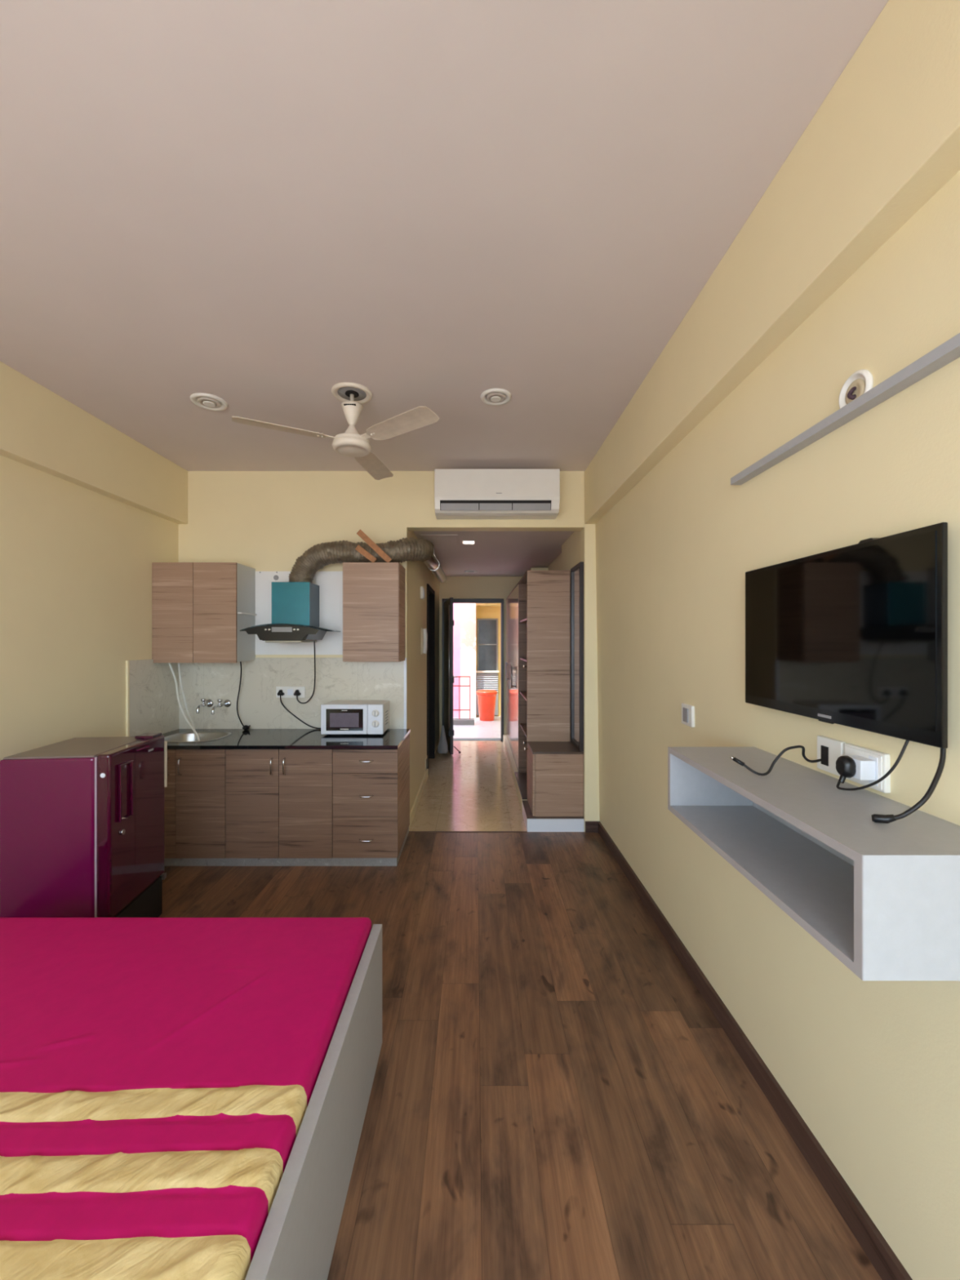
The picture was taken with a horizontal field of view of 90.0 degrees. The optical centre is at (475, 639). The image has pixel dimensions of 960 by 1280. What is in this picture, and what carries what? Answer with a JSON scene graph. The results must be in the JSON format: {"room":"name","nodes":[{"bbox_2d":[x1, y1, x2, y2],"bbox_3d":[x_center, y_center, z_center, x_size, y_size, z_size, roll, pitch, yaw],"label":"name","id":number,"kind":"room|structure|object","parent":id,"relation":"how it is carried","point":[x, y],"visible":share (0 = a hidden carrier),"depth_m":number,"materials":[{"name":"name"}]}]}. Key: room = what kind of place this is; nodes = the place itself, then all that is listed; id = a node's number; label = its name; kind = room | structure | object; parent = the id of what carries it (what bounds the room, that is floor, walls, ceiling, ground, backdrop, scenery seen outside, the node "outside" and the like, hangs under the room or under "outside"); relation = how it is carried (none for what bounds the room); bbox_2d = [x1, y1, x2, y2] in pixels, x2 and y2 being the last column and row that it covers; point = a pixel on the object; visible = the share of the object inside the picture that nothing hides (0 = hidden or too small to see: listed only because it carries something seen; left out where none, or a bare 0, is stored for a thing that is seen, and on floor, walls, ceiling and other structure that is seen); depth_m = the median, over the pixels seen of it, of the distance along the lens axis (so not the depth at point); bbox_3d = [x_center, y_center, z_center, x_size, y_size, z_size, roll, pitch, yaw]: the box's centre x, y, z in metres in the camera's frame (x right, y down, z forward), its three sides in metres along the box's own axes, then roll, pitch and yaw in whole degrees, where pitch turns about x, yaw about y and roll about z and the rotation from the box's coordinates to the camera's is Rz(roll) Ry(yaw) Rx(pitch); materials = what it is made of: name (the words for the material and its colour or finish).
{"room":"studio apartment","nodes":[
{"label":"studio apartment","id":0,"kind":"room"},
{"bbox_2d":[0,454,178,760],"bbox_3d":[-2.400,0.140,1.350,0.150,2.920,4.800,0,0,0],"label":"wall","id":1,"kind":"structure","parent":0,"point":[76,561],"depth_m":2.74,"materials":[{"name":"beige paint"}]},
{"bbox_2d":[0,361,187,524],"bbox_3d":[-2.292,-1.113,1.350,0.085,0.415,4.800,0,0,0],"label":"beam","id":2,"kind":"structure","parent":1,"relation":"attached to","point":[40,429],"depth_m":2.75,"materials":[{"name":"beige paint"}]},
{"bbox_2d":[125,660,128,736],"bbox_3d":[-2.318,0.819,3.194,0.014,1.362,0.012,0,0,0],"label":"trim","id":3,"kind":"structure","parent":1,"relation":"attached to","point":[126,661],"depth_m":3.19,"materials":[{"name":"beige paint"}]},
{"bbox_2d":[128,659,178,736],"bbox_3d":[-2.319,0.819,3.475,0.012,1.362,0.550,0,0,0],"label":"backsplash","id":4,"kind":"structure","parent":1,"relation":"attached to","point":[153,704],"depth_m":3.43,"materials":[{"name":"grey stone"}]},
{"bbox_2d":[178,471,584,728],"bbox_3d":[-0.812,0.140,3.815,3.325,2.920,0.130,0,0,0],"label":"wall","id":5,"kind":"structure","parent":0,"point":[262,521],"depth_m":3.75,"materials":[{"name":"beige paint"}]},
{"bbox_2d":[151,562,257,662],"bbox_3d":[-2.008,-0.196,3.595,0.628,0.720,0.309,0,0,0],"label":"upper cabinet","id":6,"kind":"object","parent":5,"relation":"attached to","point":[200,611],"visible":1,"depth_m":3.44,"materials":[{"name":"laminate"}]},
{"bbox_2d":[168,662,199,741],"bbox_3d":[-2.091,0.481,3.451,0.421,0.638,0.034,0,0,32],"label":"hose","id":7,"kind":"object","parent":6,"relation":"hanging from","point":[170,664],"visible":0.84,"depth_m":3.48,"materials":[{"name":"white plastic"}]},
{"bbox_2d":[177,662,196,741],"bbox_3d":[-2.086,0.473,3.482,0.304,0.617,0.038,0,0,39],"label":"hose","id":8,"kind":"object","parent":6,"relation":"hanging from","point":[179,667],"visible":0.79,"depth_m":3.55,"materials":[{"name":"white plastic"}]},
{"bbox_2d":[195,698,213,713],"bbox_3d":[-2.075,0.496,3.656,0.060,0.101,0.164,0,0,0],"label":"tap","id":9,"kind":"object","parent":5,"relation":"attached to","point":[209,703],"visible":1,"depth_m":3.65,"materials":[{"name":"silver metal"}]},
{"bbox_2d":[211,698,231,714],"bbox_3d":[-1.935,0.496,3.631,0.060,0.101,0.214,0,0,0],"label":"tap","id":10,"kind":"object","parent":5,"relation":"attached to","point":[227,703],"visible":1,"depth_m":3.62,"materials":[{"name":"silver metal"}]},
{"bbox_2d":[164,827,408,866],"bbox_3d":[-1.418,1.471,3.467,1.786,0.058,0.565,0,0,0],"label":"trim","id":11,"kind":"structure","parent":5,"relation":"attached to","point":[332,861],"depth_m":3.19,"materials":[{"name":"grey stone"}]},
{"bbox_2d":[275,686,305,697],"bbox_3d":[-1.438,0.405,3.731,0.222,0.082,0.014,0,0,0],"label":"socket plate","id":12,"kind":"object","parent":5,"relation":"attached to","point":[289,691],"visible":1,"depth_m":3.72,"materials":[{"name":"white plastic"}]},
{"bbox_2d":[287,688,293,695],"bbox_3d":[-1.442,0.405,3.727,0.044,0.046,0.005,0,0,0],"label":"switch","id":13,"kind":"object","parent":12,"relation":"attached to","point":[290,691],"depth_m":3.72,"materials":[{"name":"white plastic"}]},
{"bbox_2d":[178,657,404,728],"bbox_3d":[-1.438,0.419,3.744,1.751,0.562,0.012,0,0,0],"label":"backsplash","id":14,"kind":"structure","parent":5,"relation":"attached to","point":[259,707],"depth_m":3.74,"materials":[{"name":"beige tile"}]},
{"bbox_2d":[254,571,342,654],"bbox_3d":[-1.337,-0.210,3.741,0.766,0.650,0.017,0,0,0],"label":"board","id":15,"kind":"object","parent":5,"relation":"attached to","point":[330,583],"visible":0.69,"depth_m":3.74,"materials":[{"name":"white laminate"}]},
{"bbox_2d":[240,582,340,642],"bbox_3d":[-1.352,-0.203,3.518,0.600,0.442,0.435,0,0,0],"label":"hood","id":16,"kind":"object","parent":15,"relation":"attached to","point":[295,605],"visible":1,"depth_m":3.51,"materials":[{"name":"teal metal"}]},
{"bbox_2d":[288,537,433,583],"bbox_3d":[-0.864,-0.604,3.636,1.087,0.384,0.262,0,0,-6],"label":"flexible duct","id":17,"kind":"object","parent":16,"relation":"attached to","point":[321,555],"visible":0.85,"depth_m":3.56,"materials":[{"name":"metal"}]},
{"bbox_2d":[276,689,320,728],"bbox_3d":[-1.312,0.537,3.715,0.446,0.305,0.035,0,0,-1],"label":"plug","id":18,"kind":"object","parent":5,"relation":"attached to","point":[280,692],"visible":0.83,"depth_m":3.71,"materials":[{"name":"black plastic"}]},
{"bbox_2d":[293,640,315,703],"bbox_3d":[-1.266,0.250,3.655,0.307,0.486,0.108,0,0,40],"label":"plug","id":19,"kind":"object","parent":5,"relation":"attached to","point":[297,692],"visible":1,"depth_m":3.69,"materials":[{"name":"black plastic"}]},
{"bbox_2d":[342,562,405,662],"bbox_3d":[-0.753,-0.199,3.595,0.403,0.714,0.309,0,0,0],"label":"upper cabinet","id":20,"kind":"object","parent":5,"relation":"attached to","point":[374,593],"visible":1,"depth_m":3.44,"materials":[{"name":"brown wood"}]},
{"bbox_2d":[355,545,376,562],"bbox_3d":[-0.800,-0.625,3.493,0.156,0.132,0.017,0,0,-7],"label":"batten","id":21,"kind":"object","parent":20,"relation":"on","point":[359,548],"visible":0.86,"depth_m":3.49,"materials":[{"name":"brown wood"}]},
{"bbox_2d":[356,528,391,562],"bbox_3d":[-0.740,-0.680,3.493,0.254,0.242,0.020,0,0,-12],"label":"batten","id":22,"kind":"object","parent":20,"relation":"on","point":[360,532],"visible":0.86,"depth_m":3.48,"materials":[{"name":"brown wood"}]},
{"bbox_2d":[404,657,406,728],"bbox_3d":[-0.551,0.419,3.744,0.021,0.562,0.012,0,0,0],"label":"trim","id":23,"kind":"structure","parent":5,"relation":"attached to","point":[405,660],"depth_m":3.74,"materials":[{"name":"white plastic"}]},
{"bbox_2d":[408,831,527,832],"bbox_3d":[-0.070,1.498,3.750,0.940,0.003,0.016,0,0,0],"label":"trim","id":24,"kind":"structure","parent":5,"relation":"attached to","point":[409,831],"depth_m":3.75,"materials":[{"name":"brown wood"}]},
{"bbox_2d":[434,469,559,519],"bbox_3d":[0.156,-1.101,3.638,0.924,0.322,0.225,0,0,0],"label":"air conditioner","id":25,"kind":"object","parent":5,"relation":"attached to","point":[459,494],"visible":1,"depth_m":3.53,"materials":[{"name":"white plastic"}]},
{"bbox_2d":[440,500,551,510],"bbox_3d":[0.145,-0.995,3.545,0.820,0.066,0.030,0,0,0],"label":"air vent","id":26,"kind":"object","parent":25,"relation":"attached to","point":[444,504],"depth_m":3.54,"materials":[{"name":"white plastic"}]},
{"bbox_2d":[408,531,439,812],"bbox_3d":[-0.616,0.330,5.490,0.149,2.540,3.220,0,0,0],"label":"wall","id":27,"kind":"structure","parent":0,"point":[420,575],"depth_m":4.57,"materials":[{"name":"beige paint"}]},
{"bbox_2d":[408,768,428,830],"bbox_3d":[-0.533,1.458,4.525,0.016,0.085,1.510,0,0,0],"label":"baseboard","id":28,"kind":"structure","parent":27,"relation":"attached to","point":[417,799],"depth_m":4.37,"materials":[{"name":"beige paint"}]},
{"bbox_2d":[420,586,424,599],"bbox_3d":[-0.525,-0.460,4.720,0.031,0.120,0.120,0,0,0],"label":"door chime","id":29,"kind":"object","parent":27,"relation":"attached to","point":[422,588],"visible":1,"depth_m":4.66,"materials":[{"name":"white plastic"}]},
{"bbox_2d":[420,627,427,654],"bbox_3d":[-0.512,0.010,4.750,0.060,0.260,0.100,0,0,0],"label":"handset","id":30,"kind":"object","parent":27,"relation":"attached to","point":[424,636],"visible":1,"depth_m":4.73,"materials":[{"name":"beige plastic"}]},
{"bbox_2d":[425,755,427,771],"bbox_3d":[-0.532,1.330,5.170,0.017,0.140,0.140,0,0,0],"label":"wall socket","id":31,"kind":"object","parent":27,"relation":"attached to","point":[426,757],"visible":1,"depth_m":5.13,"materials":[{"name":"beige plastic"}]},
{"bbox_2d":[426,583,435,768],"bbox_3d":[-0.613,0.440,5.700,0.175,2.120,0.840,0,0,0],"label":"door","id":32,"kind":"structure","parent":27,"relation":"in","point":[430,592],"depth_m":6.07,"materials":[{"name":"black wood"}]},
{"bbox_2d":[419,534,459,545],"bbox_3d":[-0.333,-0.937,4.515,0.335,0.006,0.470,0,0,0],"label":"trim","id":33,"kind":"structure","parent":27,"relation":"attached to","point":[436,540],"depth_m":4.46,"materials":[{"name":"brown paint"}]},
{"bbox_2d":[0,0,888,471],"bbox_3d":[-0.700,-1.380,1.310,3.600,0.120,5.120,0,0,0],"label":"ceiling","id":34,"kind":"structure","parent":0,"point":[262,207],"depth_m":1.43,"materials":[{"name":"white paint"}]},
{"bbox_2d":[190,392,227,410],"bbox_3d":[-1.475,-1.310,2.655,0.184,0.019,0.184,0,0,0],"label":"recessed light","id":35,"kind":"object","parent":34,"relation":"in","point":[206,401],"visible":1,"depth_m":2.63,"materials":[{"name":"white plastic"}]},
{"bbox_2d":[231,382,439,479],"bbox_3d":[-0.679,-1.160,2.663,1.013,0.320,0.949,0,0,0],"label":"ceiling fan","id":36,"kind":"object","parent":34,"relation":"hanging from","point":[350,443],"visible":1,"depth_m":2.48,"materials":[{"name":"white metal"}]},
{"bbox_2d":[480,388,511,405],"bbox_3d":[0.108,-1.310,2.600,0.168,0.019,0.168,0,0,0],"label":"recessed light","id":37,"kind":"object","parent":34,"relation":"in","point":[493,397],"visible":1,"depth_m":2.58,"materials":[{"name":"white plastic"}]},
{"bbox_2d":[453,603,475,718],"bbox_3d":[-1.750,-0.050,9.475,3.500,3.300,0.250,0,0,0],"label":"wall","id":38,"kind":"structure","parent":0,"point":[468,611],"depth_m":9.35,"materials":[{"name":"white paint"}]},
{"bbox_2d":[439,576,522,738],"bbox_3d":[0.200,0.330,7.170,1.800,2.540,0.140,0,0,0],"label":"wall","id":39,"kind":"structure","parent":0,"point":[455,587],"depth_m":7.10,"materials":[{"name":"beige paint"}]},
{"bbox_2d":[442,598,503,742],"bbox_3d":[-0.045,0.445,7.140,0.910,2.110,0.120,0,0,0],"label":"door frame","id":40,"kind":"structure","parent":39,"relation":"in","point":[500,601],"depth_m":7.08,"materials":[{"name":"wood"}]},
{"bbox_2d":[444,597,460,754],"bbox_3d":[-0.344,0.465,6.633,0.169,2.030,0.898,0,0,-9],"label":"entrance door","id":41,"kind":"structure","parent":40,"relation":"attached to","point":[448,604],"depth_m":6.20,"materials":[{"name":"wood"}]},
{"bbox_2d":[437,725,448,753],"bbox_3d":[-0.429,1.278,6.169,0.138,0.355,0.072,0,0,0],"label":"bag","id":42,"kind":"object","parent":41,"relation":"hanging from","point":[442,744],"visible":1,"depth_m":6.15,"materials":[{"name":"plastic"}]},
{"bbox_2d":[453,737,500,740],"bbox_3d":[-0.045,1.508,7.235,0.910,0.024,0.170,0,0,0],"label":"door threshold","id":43,"kind":"structure","parent":39,"relation":"attached to","point":[454,739],"depth_m":7.24,"materials":[{"name":"white stone"}]},
{"bbox_2d":[475,606,500,715],"bbox_3d":[1.750,-0.050,9.675,3.500,3.300,0.150,0,0,0],"label":"wall","id":44,"kind":"structure","parent":0,"point":[482,612],"depth_m":9.60,"materials":[{"name":"paint"}]},
{"bbox_2d":[475,672,497,715],"bbox_3d":[0.220,1.080,9.572,0.440,0.840,0.055,0,0,0],"label":"panel","id":45,"kind":"object","parent":44,"relation":"attached to","point":[484,681],"visible":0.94,"depth_m":9.55,"materials":[{"name":"white metal"}]},
{"bbox_2d":[475,618,499,672],"bbox_3d":[0.230,0.107,9.575,0.460,1.075,0.110,0,0,0],"label":"window","id":46,"kind":"structure","parent":44,"relation":"in","point":[486,628],"depth_m":9.61,"materials":[{"name":"grey glass"}]},
{"bbox_2d":[475,603,500,606],"bbox_3d":[1.750,-0.760,9.100,3.500,0.180,1.000,0,0,0],"label":"trim","id":47,"kind":"structure","parent":44,"relation":"attached to","point":[477,604],"depth_m":9.16,"materials":[{"name":"yellow paint"}]},
{"bbox_2d":[413,531,573,576],"bbox_3d":[0.200,-1.000,5.560,1.800,0.120,3.360,0,0,0],"label":"ceiling","id":48,"kind":"structure","parent":0,"point":[493,553],"depth_m":5.09,"materials":[{"name":"white paint"}]},
{"bbox_2d":[423,547,446,582],"bbox_3d":[-0.436,-0.797,5.039,0.129,0.285,2.525,0,0,-1],"label":"exhaust pipe","id":49,"kind":"object","parent":48,"relation":"hanging from","point":[433,564],"visible":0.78,"depth_m":4.88,"materials":[{"name":"metal"}]},
{"bbox_2d":[462,540,475,543],"bbox_3d":[-0.070,-0.936,4.600,0.120,0.008,0.120,0,0,0],"label":"recessed light","id":50,"kind":"object","parent":48,"relation":"in","point":[463,541],"visible":1,"depth_m":4.56,"materials":[{"name":"white plastic"}]},
{"bbox_2d":[463,541,474,543],"bbox_3d":[-0.070,-0.933,4.600,0.100,0.002,0.100,0,0,0],"label":"diffuser","id":51,"kind":"object","parent":50,"relation":"attached to","point":[464,542],"depth_m":4.59,"materials":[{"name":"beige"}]},
{"bbox_2d":[464,569,477,572],"bbox_3d":[-0.070,-0.934,6.550,0.180,0.012,0.180,0,0,0],"label":"recessed light","id":52,"kind":"object","parent":48,"relation":"in","point":[468,571],"visible":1,"depth_m":6.50,"materials":[{"name":"white plastic"}]},
{"bbox_2d":[158,715,881,1279],"bbox_3d":[0.000,1.560,4.475,7.000,0.120,11.450,0,0,0],"label":"floor","id":53,"kind":"structure","parent":0,"point":[554,1095],"depth_m":1.63,"materials":[{"name":"brown wood"}]},
{"bbox_2d":[0,733,167,917],"bbox_3d":[-1.887,1.000,2.363,0.474,0.999,0.468,0,0,-6],"label":"refrigerator","id":54,"kind":"object","parent":53,"relation":"on","point":[82,819],"visible":0.8,"depth_m":2.15,"materials":[{"name":"purple metal"}]},
{"bbox_2d":[164,749,225,857],"bbox_3d":[-1.984,1.080,3.443,0.655,0.724,0.608,0,0,0],"label":"base cabinet","id":55,"kind":"object","parent":53,"relation":"on","point":[194,794],"visible":0.51,"depth_m":3.17,"materials":[{"name":"brown wood"}]},
{"bbox_2d":[225,749,333,857],"bbox_3d":[-1.302,1.080,3.443,0.706,0.724,0.608,0,0,0],"label":"base cabinet","id":56,"kind":"object","parent":53,"relation":"on","point":[279,802],"visible":0.94,"depth_m":3.17,"materials":[{"name":"brown wood"}]},
{"bbox_2d":[161,728,409,749],"bbox_3d":[-1.413,0.704,3.442,1.799,0.023,0.593,0,0,0],"label":"countertop","id":57,"kind":"structure","parent":56,"relation":"on","point":[239,739],"depth_m":3.29,"materials":[{"name":"black stone"}]},
{"bbox_2d":[164,731,231,742],"bbox_3d":[-2.000,0.778,3.428,0.424,0.180,0.366,0,0,0],"label":"sink","id":58,"kind":"object","parent":57,"relation":"in","point":[203,735],"visible":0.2,"depth_m":3.58,"materials":[{"name":"metal"}]},
{"bbox_2d":[236,661,250,729],"bbox_3d":[-1.792,0.424,3.686,0.120,0.533,0.060,0,0,0],"label":"plug","id":59,"kind":"object","parent":57,"relation":"on","point":[246,726],"visible":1,"depth_m":3.69,"materials":[{"name":"black plastic"}]},
{"bbox_2d":[320,700,389,735],"bbox_3d":[-0.892,0.578,3.580,0.449,0.228,0.309,0,0,0],"label":"microwave","id":60,"kind":"object","parent":57,"relation":"on","point":[337,717],"visible":1,"depth_m":3.45,"materials":[{"name":"white plastic"}]},
{"bbox_2d":[244,924,382,1279],"bbox_3d":[-1.115,1.025,0.768,1.531,0.950,2.044,0,0,0],"label":"bed","id":61,"kind":"object","parent":53,"relation":"on","point":[297,1241],"visible":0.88,"depth_m":1.14,"materials":[{"name":"grey laminate"}]},
{"bbox_2d":[0,917,371,1279],"bbox_3d":[-1.115,1.120,0.786,1.451,0.216,2.003,0,0,0],"label":"bedspread","id":62,"kind":"object","parent":61,"relation":"on","point":[158,1076],"visible":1,"depth_m":1.12,"materials":[{"name":"pink fabric"}]},
{"bbox_2d":[333,733,409,857],"bbox_3d":[-0.733,1.079,3.443,0.430,0.722,0.608,0,0,0],"label":"base cabinet","id":63,"kind":"object","parent":53,"relation":"on","point":[371,787],"visible":0.97,"depth_m":3.17,"materials":[{"name":"brown wood"}]},
{"bbox_2d":[453,718,474,724],"bbox_3d":[-1.765,1.475,8.675,3.470,0.090,0.210,0,0,0],"label":"kerb","id":64,"kind":"object","parent":53,"relation":"on","point":[455,721],"visible":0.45,"depth_m":8.57,"materials":[{"name":"grey concrete"}]},
{"bbox_2d":[453,675,470,719],"bbox_3d":[-0.950,1.042,8.660,1.700,0.777,0.024,0,0,0],"label":"railing","id":65,"kind":"object","parent":64,"relation":"on","point":[459,677],"visible":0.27,"depth_m":8.65,"materials":[{"name":"metal"}]},
{"bbox_2d":[476,689,497,720],"bbox_3d":[0.205,1.232,9.119,0.396,0.576,0.399,0,0,0],"label":"waste bin","id":66,"kind":"object","parent":53,"relation":"on","point":[486,698],"visible":1,"depth_m":8.98,"materials":[{"name":"orange plastic"}]},
{"bbox_2d":[502,570,569,812],"bbox_3d":[0.655,0.449,5.604,0.510,2.103,2.893,0,0,0],"label":"wardrobe","id":67,"kind":"object","parent":53,"relation":"on","point":[537,664],"visible":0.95,"depth_m":4.16,"materials":[{"name":"brown wood"}]},
{"bbox_2d":[520,617,526,622],"bbox_3d":[0.627,-0.189,4.580,0.345,0.018,0.800,0,0,0],"label":"shelf","id":68,"kind":"object","parent":67,"relation":"attached to","point":[522,620],"depth_m":4.87,"materials":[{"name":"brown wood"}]},
{"bbox_2d":[520,657,526,662],"bbox_3d":[0.627,0.191,4.580,0.345,0.018,0.800,0,0,0],"label":"shelf","id":69,"kind":"object","parent":67,"relation":"attached to","point":[522,659],"depth_m":4.79,"materials":[{"name":"brown wood"}]},
{"bbox_2d":[520,691,526,700],"bbox_3d":[0.627,0.541,4.580,0.345,0.018,0.800,0,0,0],"label":"shelf","id":70,"kind":"object","parent":67,"relation":"attached to","point":[522,693],"depth_m":4.74,"materials":[{"name":"brown wood"}]},
{"bbox_2d":[520,723,526,737],"bbox_3d":[0.627,0.871,4.580,0.345,0.018,0.800,0,0,0],"label":"shelf","id":71,"kind":"object","parent":67,"relation":"attached to","point":[523,726],"depth_m":4.74,"materials":[{"name":"brown wood"}]},
{"bbox_2d":[522,741,584,831],"bbox_3d":[0.623,1.189,3.954,0.445,0.622,0.404,0,0,0],"label":"base cabinet","id":72,"kind":"object","parent":53,"relation":"on","point":[554,802],"visible":0.93,"depth_m":3.77,"materials":[{"name":"brown wood"}]},
{"bbox_2d":[570,561,583,751],"bbox_3d":[0.833,0.132,3.965,0.030,1.493,0.380,0,0,0],"label":"wall mirror","id":73,"kind":"object","parent":72,"relation":"on","point":[576,571],"visible":1,"depth_m":3.93,"materials":[{"name":"mirror"}]},
{"bbox_2d":[573,567,579,744],"bbox_3d":[0.839,0.130,3.965,0.014,1.440,0.324,0,0,0],"label":"mirror glass","id":74,"kind":"object","parent":73,"relation":"attached to","point":[575,570],"depth_m":3.96,"materials":[{"name":"grey mirror"}]},
{"bbox_2d":[547,531,581,741],"bbox_3d":[0.975,0.330,5.490,0.250,2.540,3.220,0,0,0],"label":"wall","id":75,"kind":"structure","parent":0,"point":[570,556],"depth_m":4.33,"materials":[{"name":"beige paint"}]},
{"bbox_2d":[528,567,548,570],"bbox_3d":[0.810,-0.770,6.250,0.220,0.300,0.300,0,0,0],"label":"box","id":76,"kind":"object","parent":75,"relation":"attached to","point":[531,568],"visible":0.21,"depth_m":6.10,"materials":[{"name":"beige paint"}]},
{"bbox_2d":[581,524,599,831],"bbox_3d":[0.974,0.140,3.815,0.252,2.920,0.130,0,0,0],"label":"wall column","id":77,"kind":"structure","parent":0,"point":[591,768],"depth_m":3.75,"materials":[{"name":"beige paint"}]},
{"bbox_2d":[585,821,598,832],"bbox_3d":[0.903,1.458,3.744,0.103,0.085,0.012,0,0,0],"label":"baseboard","id":78,"kind":"structure","parent":77,"relation":"attached to","point":[590,826],"depth_m":3.74,"materials":[{"name":"brown wood"}]},
{"bbox_2d":[595,170,959,1279],"bbox_3d":[1.026,0.130,1.350,0.188,2.940,4.800,0,0,0],"label":"wall","id":79,"kind":"structure","parent":0,"point":[872,1068],"depth_m":1.38,"materials":[{"name":"beige paint"}]},
{"bbox_2d":[681,702,694,727],"bbox_3d":[0.941,0.334,2.138,0.022,0.092,0.105,0,0,0],"label":"switch plate","id":80,"kind":"object","parent":79,"relation":"attached to","point":[687,710],"visible":1,"depth_m":2.12,"materials":[{"name":"white plastic"}]},
{"bbox_2d":[682,707,688,722],"bbox_3d":[0.933,0.334,2.138,0.007,0.062,0.045,0,0,0],"label":"switch","id":81,"kind":"object","parent":80,"relation":"attached to","point":[685,710],"depth_m":2.13,"materials":[{"name":"grey plastic"}]},
{"bbox_2d":[598,821,912,1279],"bbox_3d":[0.960,1.457,1.350,0.016,0.086,4.800,0,0,0],"label":"baseboard","id":82,"kind":"structure","parent":79,"relation":"attached to","point":[880,1254],"depth_m":1.48,"materials":[{"name":"brown wood"}]},
{"bbox_2d":[584,0,959,524],"bbox_3d":[0.925,-1.113,1.350,0.150,0.415,4.800,0,0,0],"label":"beam","id":83,"kind":"structure","parent":79,"relation":"attached to","point":[884,140],"depth_m":1.21,"materials":[{"name":"beige paint"}]},
{"bbox_2d":[667,746,959,981],"bbox_3d":[0.804,0.471,1.227,0.297,0.213,0.826,0,0,0],"label":"wall shelf","id":84,"kind":"object","parent":79,"relation":"attached to","point":[882,899],"visible":0.98,"depth_m":1.01,"materials":[{"name":"grey laminate"}]},
{"bbox_2d":[729,745,821,775],"bbox_3d":[0.823,0.324,1.307,0.248,0.079,0.050,0,0,0],"label":"cable","id":85,"kind":"object","parent":84,"relation":"on","point":[735,759],"visible":1,"depth_m":1.29,"materials":[{"name":"black rubber"}]},
{"bbox_2d":[817,735,845,776],"bbox_3d":[0.943,0.307,1.275,0.018,0.090,0.090,0,0,0],"label":"switch plate","id":86,"kind":"object","parent":79,"relation":"attached to","point":[828,749],"visible":0.78,"depth_m":1.27,"materials":[{"name":"white plastic"}]},
{"bbox_2d":[730,333,959,484],"bbox_3d":[0.919,-0.560,1.074,0.038,0.024,1.248,0,0,0],"label":"wall ledge","id":87,"kind":"object","parent":79,"relation":"attached to","point":[948,352],"visible":1,"depth_m":1.12,"materials":[{"name":"grey laminate"}]},
{"bbox_2d":[745,522,947,748],"bbox_3d":[0.921,-0.011,1.266,0.045,0.447,0.682,0,0,0],"label":"television","id":88,"kind":"object","parent":79,"relation":"attached to","point":[855,636],"visible":1,"depth_m":1.12,"materials":[{"name":"black plastic"}]},
{"bbox_2d":[871,747,946,823],"bbox_3d":[0.861,0.282,0.943,0.144,0.166,0.042,0,0,4],"label":"cable","id":89,"kind":"object","parent":88,"relation":"hanging from","point":[877,818],"visible":0.95,"depth_m":0.94,"materials":[{"name":"black rubber"}]},
{"bbox_2d":[838,368,873,408],"bbox_3d":[0.926,-0.608,1.180,0.021,0.100,0.100,0,0,0],"label":"rose","id":90,"kind":"object","parent":79,"relation":"attached to","point":[860,381],"visible":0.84,"depth_m":1.17,"materials":[{"name":"white plastic"}]},
{"bbox_2d":[844,742,890,793],"bbox_3d":[0.942,0.307,1.161,0.020,0.090,0.122,0,0,0],"label":"switch plate","id":91,"kind":"object","parent":79,"relation":"attached to","point":[882,759],"visible":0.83,"depth_m":1.12,"materials":[{"name":"white plastic"}]},
{"bbox_2d":[843,755,875,780],"bbox_3d":[0.918,0.305,1.148,0.040,0.046,0.056,0,0,0],"label":"adapter","id":92,"kind":"object","parent":91,"relation":"attached to","point":[865,767],"visible":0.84,"depth_m":1.12,"materials":[{"name":"plastic"}]},
{"bbox_2d":[835,740,909,791],"bbox_3d":[0.885,0.278,1.089,0.048,0.150,0.165,0,0,-7],"label":"plug","id":93,"kind":"object","parent":92,"relation":"attached to","point":[846,766],"visible":1,"depth_m":1.13,"materials":[{"name":"black plastic"}]},
{"bbox_2d":[868,755,877,786],"bbox_3d":[0.934,0.307,1.127,0.005,0.066,0.025,0,0,0],"label":"switch","id":94,"kind":"object","parent":91,"relation":"attached to","point":[873,757],"depth_m":1.12,"materials":[{"name":"white plastic"}]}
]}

